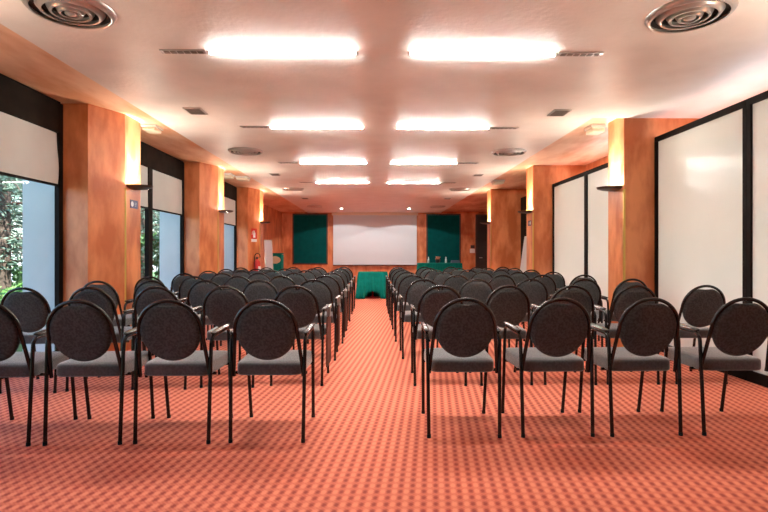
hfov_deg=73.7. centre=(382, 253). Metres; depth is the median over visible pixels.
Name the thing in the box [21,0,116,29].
ceiling vent
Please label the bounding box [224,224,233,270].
pier
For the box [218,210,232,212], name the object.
wall sconce
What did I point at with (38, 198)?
pier
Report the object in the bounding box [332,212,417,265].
projection screen
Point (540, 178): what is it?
pillar
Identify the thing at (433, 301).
chair
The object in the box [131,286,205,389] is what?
chair
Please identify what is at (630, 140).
pillar
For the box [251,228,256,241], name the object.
fire sign
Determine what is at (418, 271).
chair
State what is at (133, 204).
wall sign
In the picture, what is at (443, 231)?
pinboard
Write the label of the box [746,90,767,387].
sliding panel
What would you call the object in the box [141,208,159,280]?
conifer tree
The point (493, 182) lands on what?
diffuser
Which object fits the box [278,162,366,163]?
recessed light
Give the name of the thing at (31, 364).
chair
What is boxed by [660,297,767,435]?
chair
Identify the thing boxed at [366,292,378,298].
table
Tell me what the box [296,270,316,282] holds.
chair
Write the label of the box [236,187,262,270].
pillar
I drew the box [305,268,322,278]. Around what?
chair
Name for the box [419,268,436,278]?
chair
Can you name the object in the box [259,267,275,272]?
chair
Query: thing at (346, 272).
chair
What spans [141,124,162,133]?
emergency light
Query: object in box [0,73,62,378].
window
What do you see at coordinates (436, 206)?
ceiling vent
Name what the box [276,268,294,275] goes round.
chair
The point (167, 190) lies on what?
roller blind
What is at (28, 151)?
roller blind
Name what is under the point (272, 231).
wall
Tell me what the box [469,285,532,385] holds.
chair
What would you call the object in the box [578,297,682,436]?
chair
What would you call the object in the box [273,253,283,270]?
lectern
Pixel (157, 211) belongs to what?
conifer tree
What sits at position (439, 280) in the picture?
chair
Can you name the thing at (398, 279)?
chair
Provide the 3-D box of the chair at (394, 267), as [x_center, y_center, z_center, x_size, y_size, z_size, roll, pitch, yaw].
[0.308,0.709,11.021,0.494,0.882,0.581,0,0,-2]
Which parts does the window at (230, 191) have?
header panel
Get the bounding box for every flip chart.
[264,240,272,268]
[520,236,526,271]
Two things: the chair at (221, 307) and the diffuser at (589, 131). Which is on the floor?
the chair at (221, 307)
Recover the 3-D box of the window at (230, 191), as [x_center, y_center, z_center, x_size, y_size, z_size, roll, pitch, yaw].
[-3.639,-0.249,11.339,0.100,2.795,2.670,0,0,-1]
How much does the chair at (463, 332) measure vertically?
0.882 m
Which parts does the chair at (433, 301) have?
leg, leg, seat, frame, backrest, leg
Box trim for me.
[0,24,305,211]
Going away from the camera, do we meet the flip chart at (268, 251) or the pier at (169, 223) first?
the pier at (169, 223)
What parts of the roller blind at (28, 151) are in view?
rail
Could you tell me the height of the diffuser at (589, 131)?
0.058 m
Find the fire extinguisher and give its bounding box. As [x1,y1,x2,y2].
[254,253,260,270]
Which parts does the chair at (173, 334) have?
leg, leg, backrest, frame, seat, leg, leg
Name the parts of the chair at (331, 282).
backrest, frame, leg, leg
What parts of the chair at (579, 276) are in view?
backrest, frame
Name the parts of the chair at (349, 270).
leg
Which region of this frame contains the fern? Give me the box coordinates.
[0,283,22,298]
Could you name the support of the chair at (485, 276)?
on the floor
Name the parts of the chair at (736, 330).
leg, leg, seat, leg, frame, backrest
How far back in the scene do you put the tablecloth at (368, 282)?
13.06 m
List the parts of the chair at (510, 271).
backrest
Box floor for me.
[0,283,767,511]
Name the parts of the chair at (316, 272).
backrest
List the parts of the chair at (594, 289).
frame, backrest, leg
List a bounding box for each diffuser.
[142,127,161,133]
[224,175,233,178]
[236,178,249,181]
[492,181,503,184]
[586,128,604,134]
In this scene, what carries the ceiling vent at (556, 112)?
in the ceiling
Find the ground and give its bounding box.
[11,271,157,351]
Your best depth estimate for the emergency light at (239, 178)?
10.82 m
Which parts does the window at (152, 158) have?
header panel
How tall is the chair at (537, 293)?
0.882 m
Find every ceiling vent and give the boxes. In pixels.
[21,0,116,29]
[183,107,207,114]
[228,147,262,155]
[269,173,280,175]
[282,187,303,190]
[307,205,322,207]
[429,205,444,207]
[449,188,470,190]
[491,148,526,155]
[547,109,571,115]
[644,0,738,33]
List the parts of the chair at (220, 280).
backrest, frame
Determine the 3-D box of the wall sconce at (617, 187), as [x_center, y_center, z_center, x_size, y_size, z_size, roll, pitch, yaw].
[2.783,-0.809,6.375,0.235,0.044,0.350,0,0,-1]
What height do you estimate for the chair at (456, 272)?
0.882 m
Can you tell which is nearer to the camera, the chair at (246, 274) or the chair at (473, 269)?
the chair at (246, 274)
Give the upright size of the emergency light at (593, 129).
0.100 m
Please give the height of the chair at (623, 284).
0.882 m
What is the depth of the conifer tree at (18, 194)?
14.72 m
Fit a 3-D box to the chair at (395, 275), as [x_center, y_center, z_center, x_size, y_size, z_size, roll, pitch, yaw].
[0.343,0.709,9.071,0.494,0.882,0.581,0,0,-1]
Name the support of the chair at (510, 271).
on the floor
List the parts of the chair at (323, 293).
backrest, frame, seat, leg, leg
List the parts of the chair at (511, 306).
leg, frame, backrest, seat, leg, leg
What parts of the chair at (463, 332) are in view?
leg, leg, seat, frame, backrest, leg, leg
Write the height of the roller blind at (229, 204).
0.627 m
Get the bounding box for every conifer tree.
[0,175,22,295]
[11,194,22,259]
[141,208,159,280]
[153,211,159,278]
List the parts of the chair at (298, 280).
frame, backrest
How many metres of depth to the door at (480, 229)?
20.37 m
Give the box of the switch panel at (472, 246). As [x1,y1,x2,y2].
[470,245,474,252]
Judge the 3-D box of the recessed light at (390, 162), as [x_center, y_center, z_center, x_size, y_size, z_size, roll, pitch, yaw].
[0.916,-1.629,9.185,1.590,0.037,0.068,0,0,-1]
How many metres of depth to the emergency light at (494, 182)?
11.61 m
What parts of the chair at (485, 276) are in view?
frame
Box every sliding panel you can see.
[552,172,584,288]
[585,163,607,322]
[654,100,745,379]
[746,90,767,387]
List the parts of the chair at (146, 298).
leg, frame, backrest, leg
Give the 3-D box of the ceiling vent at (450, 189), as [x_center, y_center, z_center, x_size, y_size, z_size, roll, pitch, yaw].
[1.938,-1.615,12.882,0.550,0.044,0.550,0,0,-1]
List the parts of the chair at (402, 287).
leg, leg, seat, frame, backrest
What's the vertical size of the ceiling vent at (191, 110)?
0.015 m
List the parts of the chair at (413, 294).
leg, leg, seat, frame, backrest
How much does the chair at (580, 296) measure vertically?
0.882 m
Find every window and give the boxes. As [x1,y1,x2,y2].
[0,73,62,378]
[141,141,183,279]
[224,181,236,269]
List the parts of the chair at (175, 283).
backrest, frame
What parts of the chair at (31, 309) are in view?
backrest, frame, seat, leg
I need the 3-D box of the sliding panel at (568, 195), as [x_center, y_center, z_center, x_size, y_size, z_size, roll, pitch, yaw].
[3.255,-0.087,8.954,0.060,2.470,1.524,0,0,-1]
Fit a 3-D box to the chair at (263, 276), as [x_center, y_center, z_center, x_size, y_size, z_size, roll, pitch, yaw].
[-1.802,0.709,7.691,0.494,0.882,0.581,0,0,0]
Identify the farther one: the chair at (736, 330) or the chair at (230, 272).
the chair at (230, 272)
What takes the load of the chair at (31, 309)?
on the floor
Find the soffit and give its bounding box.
[443,118,615,211]
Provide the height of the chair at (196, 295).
0.882 m
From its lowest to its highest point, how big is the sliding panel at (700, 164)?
2.550 m
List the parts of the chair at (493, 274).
backrest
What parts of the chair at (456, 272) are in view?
backrest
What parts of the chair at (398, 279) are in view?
leg, frame, backrest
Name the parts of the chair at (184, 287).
backrest, frame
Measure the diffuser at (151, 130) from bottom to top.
0.044 m
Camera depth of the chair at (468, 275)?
8.82 m
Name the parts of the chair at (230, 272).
backrest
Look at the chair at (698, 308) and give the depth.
4.48 m
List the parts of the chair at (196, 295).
backrest, frame, seat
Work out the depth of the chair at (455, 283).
6.66 m
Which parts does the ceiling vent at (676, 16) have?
plate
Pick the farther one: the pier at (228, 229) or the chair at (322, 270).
the pier at (228, 229)
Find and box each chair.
[0,287,87,393]
[0,304,77,446]
[42,299,154,445]
[65,287,147,391]
[82,281,142,350]
[131,280,190,355]
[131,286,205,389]
[133,299,229,443]
[134,276,183,306]
[170,273,212,328]
[177,276,214,346]
[186,280,222,324]
[197,271,217,283]
[200,286,264,387]
[207,273,233,331]
[218,269,233,275]
[220,276,250,345]
[228,299,314,442]
[231,270,251,278]
[234,267,248,273]
[239,279,277,360]
[246,272,269,283]
[248,269,264,275]
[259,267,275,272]
[265,270,283,279]
[269,275,296,295]
[270,285,331,385]
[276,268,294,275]
[283,272,315,323]
[286,267,300,274]
[293,279,340,360]
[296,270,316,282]
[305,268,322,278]
[307,275,346,343]
[312,267,326,274]
[316,272,349,330]
[327,270,351,320]
[334,268,353,313]
[338,267,355,308]
[386,267,403,305]
[387,268,406,313]
[388,270,412,319]
[390,272,418,328]
[393,275,430,341]
[399,279,439,358]
[410,285,466,385]
[415,267,430,275]
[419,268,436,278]
[421,298,501,437]
[423,270,443,282]
[432,272,455,289]
[441,275,468,296]
[443,267,457,273]
[449,268,466,277]
[457,270,475,279]
[459,279,493,307]
[469,267,482,272]
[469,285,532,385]
[470,272,492,283]
[480,268,495,275]
[489,275,518,340]
[490,270,509,277]
[495,267,508,271]
[501,298,594,437]
[507,268,521,274]
[507,272,528,324]
[508,279,548,347]
[523,269,541,278]
[523,274,557,340]
[529,285,596,384]
[542,272,565,288]
[549,279,602,346]
[554,274,599,340]
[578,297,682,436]
[585,285,659,384]
[591,278,648,333]
[646,285,727,384]
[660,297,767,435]
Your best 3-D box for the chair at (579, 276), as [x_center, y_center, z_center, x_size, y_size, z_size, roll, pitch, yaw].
[2.631,0.709,6.981,0.494,0.882,0.581,0,0,-1]
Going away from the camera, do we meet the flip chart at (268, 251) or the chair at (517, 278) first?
the chair at (517, 278)
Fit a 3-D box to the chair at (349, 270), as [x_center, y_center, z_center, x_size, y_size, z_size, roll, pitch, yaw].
[-0.832,0.709,10.971,0.494,0.882,0.581,0,0,-2]
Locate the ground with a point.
(20, 349)
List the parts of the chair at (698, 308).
leg, seat, frame, backrest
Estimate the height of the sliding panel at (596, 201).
2.470 m
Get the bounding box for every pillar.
[60,103,140,350]
[184,162,223,278]
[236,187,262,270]
[487,189,526,271]
[527,165,584,276]
[608,118,699,346]
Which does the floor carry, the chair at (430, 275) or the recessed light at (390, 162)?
the chair at (430, 275)
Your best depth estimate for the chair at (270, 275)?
8.44 m
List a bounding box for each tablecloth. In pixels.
[355,271,387,298]
[416,263,462,271]
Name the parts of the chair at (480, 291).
frame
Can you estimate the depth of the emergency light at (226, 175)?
10.45 m
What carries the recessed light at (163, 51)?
in the ceiling
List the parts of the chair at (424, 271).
backrest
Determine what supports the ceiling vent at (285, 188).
in the ceiling
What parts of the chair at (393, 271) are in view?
leg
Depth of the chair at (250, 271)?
9.36 m
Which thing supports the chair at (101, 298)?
on the floor
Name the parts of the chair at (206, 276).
backrest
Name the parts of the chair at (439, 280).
frame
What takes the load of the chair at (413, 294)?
on the floor
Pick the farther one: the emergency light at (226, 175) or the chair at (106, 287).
the emergency light at (226, 175)
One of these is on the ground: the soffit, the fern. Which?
the fern
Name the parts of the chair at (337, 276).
frame, backrest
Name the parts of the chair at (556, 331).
leg, leg, seat, frame, backrest, leg, leg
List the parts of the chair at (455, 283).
frame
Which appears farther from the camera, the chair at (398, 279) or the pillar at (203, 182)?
the pillar at (203, 182)
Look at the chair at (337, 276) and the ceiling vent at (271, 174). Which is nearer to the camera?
the chair at (337, 276)
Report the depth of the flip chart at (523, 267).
12.50 m
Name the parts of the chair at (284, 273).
backrest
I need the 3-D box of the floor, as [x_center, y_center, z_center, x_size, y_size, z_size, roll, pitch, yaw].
[0.461,1.208,8.883,9.000,0.120,23.350,0,0,-1]
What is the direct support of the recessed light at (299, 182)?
in the ceiling
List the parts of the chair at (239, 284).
backrest, frame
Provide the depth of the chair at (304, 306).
4.44 m
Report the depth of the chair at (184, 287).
6.26 m
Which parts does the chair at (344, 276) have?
backrest, frame, leg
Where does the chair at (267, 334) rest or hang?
on the floor
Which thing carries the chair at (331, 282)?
on the floor
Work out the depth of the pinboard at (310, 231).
20.28 m
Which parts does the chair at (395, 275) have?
leg, backrest, frame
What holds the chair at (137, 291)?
on the floor
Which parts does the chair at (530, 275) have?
backrest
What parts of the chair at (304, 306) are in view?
backrest, frame, seat, leg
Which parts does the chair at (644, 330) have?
leg, leg, seat, leg, frame, backrest, leg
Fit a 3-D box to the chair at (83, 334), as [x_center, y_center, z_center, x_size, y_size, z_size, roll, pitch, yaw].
[-1.814,0.709,3.292,0.494,0.882,0.581,0,0,-2]
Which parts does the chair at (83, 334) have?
leg, backrest, frame, leg, seat, leg, leg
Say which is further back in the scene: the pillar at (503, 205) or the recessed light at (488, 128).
the pillar at (503, 205)
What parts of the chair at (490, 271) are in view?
backrest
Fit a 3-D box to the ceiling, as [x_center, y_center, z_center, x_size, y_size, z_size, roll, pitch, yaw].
[0.461,-1.819,8.883,9.000,0.365,23.350,0,0,-1]
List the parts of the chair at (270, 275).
backrest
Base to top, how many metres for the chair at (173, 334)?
0.882 m
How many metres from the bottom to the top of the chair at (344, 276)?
0.882 m
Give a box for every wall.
[263,204,281,267]
[282,212,486,282]
[585,156,607,170]
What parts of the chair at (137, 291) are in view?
backrest, frame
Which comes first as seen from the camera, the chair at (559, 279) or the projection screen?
the chair at (559, 279)
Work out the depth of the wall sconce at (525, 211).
9.81 m
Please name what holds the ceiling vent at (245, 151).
in the ceiling
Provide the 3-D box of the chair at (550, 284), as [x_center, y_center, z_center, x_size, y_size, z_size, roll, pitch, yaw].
[2.081,0.709,6.966,0.494,0.882,0.581,0,0,-1]
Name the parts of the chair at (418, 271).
backrest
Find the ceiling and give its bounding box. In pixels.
[0,0,767,212]
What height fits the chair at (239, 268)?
0.882 m
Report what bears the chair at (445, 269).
on the floor
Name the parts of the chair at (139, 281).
backrest, frame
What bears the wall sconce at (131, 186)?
attached to the pillar at (102, 146)
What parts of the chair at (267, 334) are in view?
leg, leg, backrest, frame, seat, leg, leg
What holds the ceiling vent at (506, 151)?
in the ceiling
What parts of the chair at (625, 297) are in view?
leg, seat, leg, frame, backrest, leg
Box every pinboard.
[293,214,327,263]
[426,214,460,262]
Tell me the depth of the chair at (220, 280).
7.32 m
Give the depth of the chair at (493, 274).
8.84 m
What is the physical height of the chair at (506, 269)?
0.882 m
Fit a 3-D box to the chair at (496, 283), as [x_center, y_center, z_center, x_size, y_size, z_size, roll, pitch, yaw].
[1.548,0.709,6.951,0.494,0.882,0.581,0,0,-2]
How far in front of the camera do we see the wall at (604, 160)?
9.24 m
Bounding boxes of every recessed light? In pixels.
[159,49,357,55]
[240,126,364,128]
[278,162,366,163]
[299,182,368,182]
[387,182,455,183]
[390,162,477,163]
[395,127,518,129]
[407,51,603,56]
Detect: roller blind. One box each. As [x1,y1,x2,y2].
[0,111,58,186]
[141,165,147,208]
[153,170,181,215]
[224,197,235,225]
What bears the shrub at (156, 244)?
on the ground
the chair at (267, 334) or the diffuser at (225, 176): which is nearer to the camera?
the chair at (267, 334)
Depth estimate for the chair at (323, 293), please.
5.50 m
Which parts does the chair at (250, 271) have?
backrest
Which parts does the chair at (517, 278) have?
frame, backrest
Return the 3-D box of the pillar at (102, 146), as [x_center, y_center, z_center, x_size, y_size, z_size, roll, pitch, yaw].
[-3.300,-0.255,6.029,0.530,2.805,0.820,0,0,-1]
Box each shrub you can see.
[11,266,22,286]
[141,232,159,277]
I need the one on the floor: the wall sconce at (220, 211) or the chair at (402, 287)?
the chair at (402, 287)
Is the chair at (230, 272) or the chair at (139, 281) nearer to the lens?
the chair at (139, 281)
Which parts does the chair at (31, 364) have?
leg, backrest, frame, leg, seat, leg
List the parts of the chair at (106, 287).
backrest, frame, seat, leg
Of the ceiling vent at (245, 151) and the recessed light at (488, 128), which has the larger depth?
the ceiling vent at (245, 151)
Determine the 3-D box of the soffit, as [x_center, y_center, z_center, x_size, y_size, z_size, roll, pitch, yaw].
[3.602,-1.770,13.293,2.380,0.165,14.230,0,0,-1]
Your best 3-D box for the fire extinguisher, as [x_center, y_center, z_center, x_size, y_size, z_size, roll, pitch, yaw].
[-3.155,0.281,12.855,0.184,0.615,0.192,0,0,-24]
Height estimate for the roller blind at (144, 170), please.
0.627 m
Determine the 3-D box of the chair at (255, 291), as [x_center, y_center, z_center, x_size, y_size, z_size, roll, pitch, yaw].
[-1.306,0.709,5.652,0.494,0.882,0.581,0,0,-2]
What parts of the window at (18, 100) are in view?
header panel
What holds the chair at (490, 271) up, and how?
on the floor
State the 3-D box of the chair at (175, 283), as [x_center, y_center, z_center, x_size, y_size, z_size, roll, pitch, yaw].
[-2.818,0.709,7.511,0.494,0.882,0.581,0,0,-1]
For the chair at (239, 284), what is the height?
0.882 m
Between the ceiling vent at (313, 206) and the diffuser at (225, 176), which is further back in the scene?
the ceiling vent at (313, 206)
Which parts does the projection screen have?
mounting casing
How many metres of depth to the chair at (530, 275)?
8.85 m
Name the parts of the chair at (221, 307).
leg, leg, seat, backrest, frame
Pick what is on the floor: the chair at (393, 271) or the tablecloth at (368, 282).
the chair at (393, 271)
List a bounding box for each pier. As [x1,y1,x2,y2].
[23,180,54,351]
[160,212,179,295]
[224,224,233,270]
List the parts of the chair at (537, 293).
seat, backrest, frame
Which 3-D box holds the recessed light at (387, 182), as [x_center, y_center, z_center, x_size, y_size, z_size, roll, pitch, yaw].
[0.876,-1.629,11.695,1.590,0.037,0.068,0,0,-1]
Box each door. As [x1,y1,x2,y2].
[475,214,486,269]
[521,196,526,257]
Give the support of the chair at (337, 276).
on the floor
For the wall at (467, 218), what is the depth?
20.36 m
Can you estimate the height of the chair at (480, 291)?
0.882 m
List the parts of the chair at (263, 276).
backrest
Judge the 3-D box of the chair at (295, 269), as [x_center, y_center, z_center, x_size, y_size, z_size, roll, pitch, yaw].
[-1.843,0.709,10.731,0.494,0.882,0.581,0,0,-2]
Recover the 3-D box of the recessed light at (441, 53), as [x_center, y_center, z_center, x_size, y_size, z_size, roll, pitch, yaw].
[0.995,-1.629,4.166,1.590,0.037,0.068,0,0,-1]
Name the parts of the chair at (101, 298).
leg, backrest, frame, seat, leg, leg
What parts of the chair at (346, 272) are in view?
backrest, leg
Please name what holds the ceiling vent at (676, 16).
in the ceiling
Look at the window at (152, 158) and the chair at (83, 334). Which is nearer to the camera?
the chair at (83, 334)
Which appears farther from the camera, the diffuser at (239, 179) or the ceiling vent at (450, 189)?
the ceiling vent at (450, 189)
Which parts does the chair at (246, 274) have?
backrest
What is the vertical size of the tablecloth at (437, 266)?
0.814 m
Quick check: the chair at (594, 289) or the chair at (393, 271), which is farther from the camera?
the chair at (393, 271)
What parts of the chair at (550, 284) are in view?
backrest, frame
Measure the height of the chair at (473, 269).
0.882 m
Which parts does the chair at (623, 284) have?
seat, leg, frame, backrest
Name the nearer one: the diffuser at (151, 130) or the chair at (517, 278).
the diffuser at (151, 130)
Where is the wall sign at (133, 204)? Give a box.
[130,199,137,208]
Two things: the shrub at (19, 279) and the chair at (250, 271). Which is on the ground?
the shrub at (19, 279)
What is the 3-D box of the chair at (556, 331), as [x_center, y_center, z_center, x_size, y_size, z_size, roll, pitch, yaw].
[1.092,0.709,3.427,0.494,0.882,0.581,0,0,-2]
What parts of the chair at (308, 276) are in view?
frame, backrest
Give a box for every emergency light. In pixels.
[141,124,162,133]
[224,173,234,178]
[235,176,250,181]
[491,180,504,184]
[584,124,606,134]
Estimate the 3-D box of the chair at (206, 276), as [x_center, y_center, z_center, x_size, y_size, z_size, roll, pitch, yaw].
[-2.814,0.709,8.521,0.494,0.882,0.581,0,0,-1]
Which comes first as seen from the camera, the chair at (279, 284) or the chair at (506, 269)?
the chair at (279, 284)
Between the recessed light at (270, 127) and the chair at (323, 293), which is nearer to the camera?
the chair at (323, 293)
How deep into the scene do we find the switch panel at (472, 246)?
20.37 m
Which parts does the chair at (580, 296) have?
backrest, frame, leg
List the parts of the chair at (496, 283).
backrest, frame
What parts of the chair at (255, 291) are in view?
leg, frame, backrest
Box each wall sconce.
[126,184,152,189]
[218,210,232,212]
[518,210,531,213]
[596,185,622,190]
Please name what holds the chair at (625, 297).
on the floor
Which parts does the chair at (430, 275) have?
backrest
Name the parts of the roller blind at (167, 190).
rail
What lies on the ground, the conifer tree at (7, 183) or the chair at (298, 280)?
the conifer tree at (7, 183)

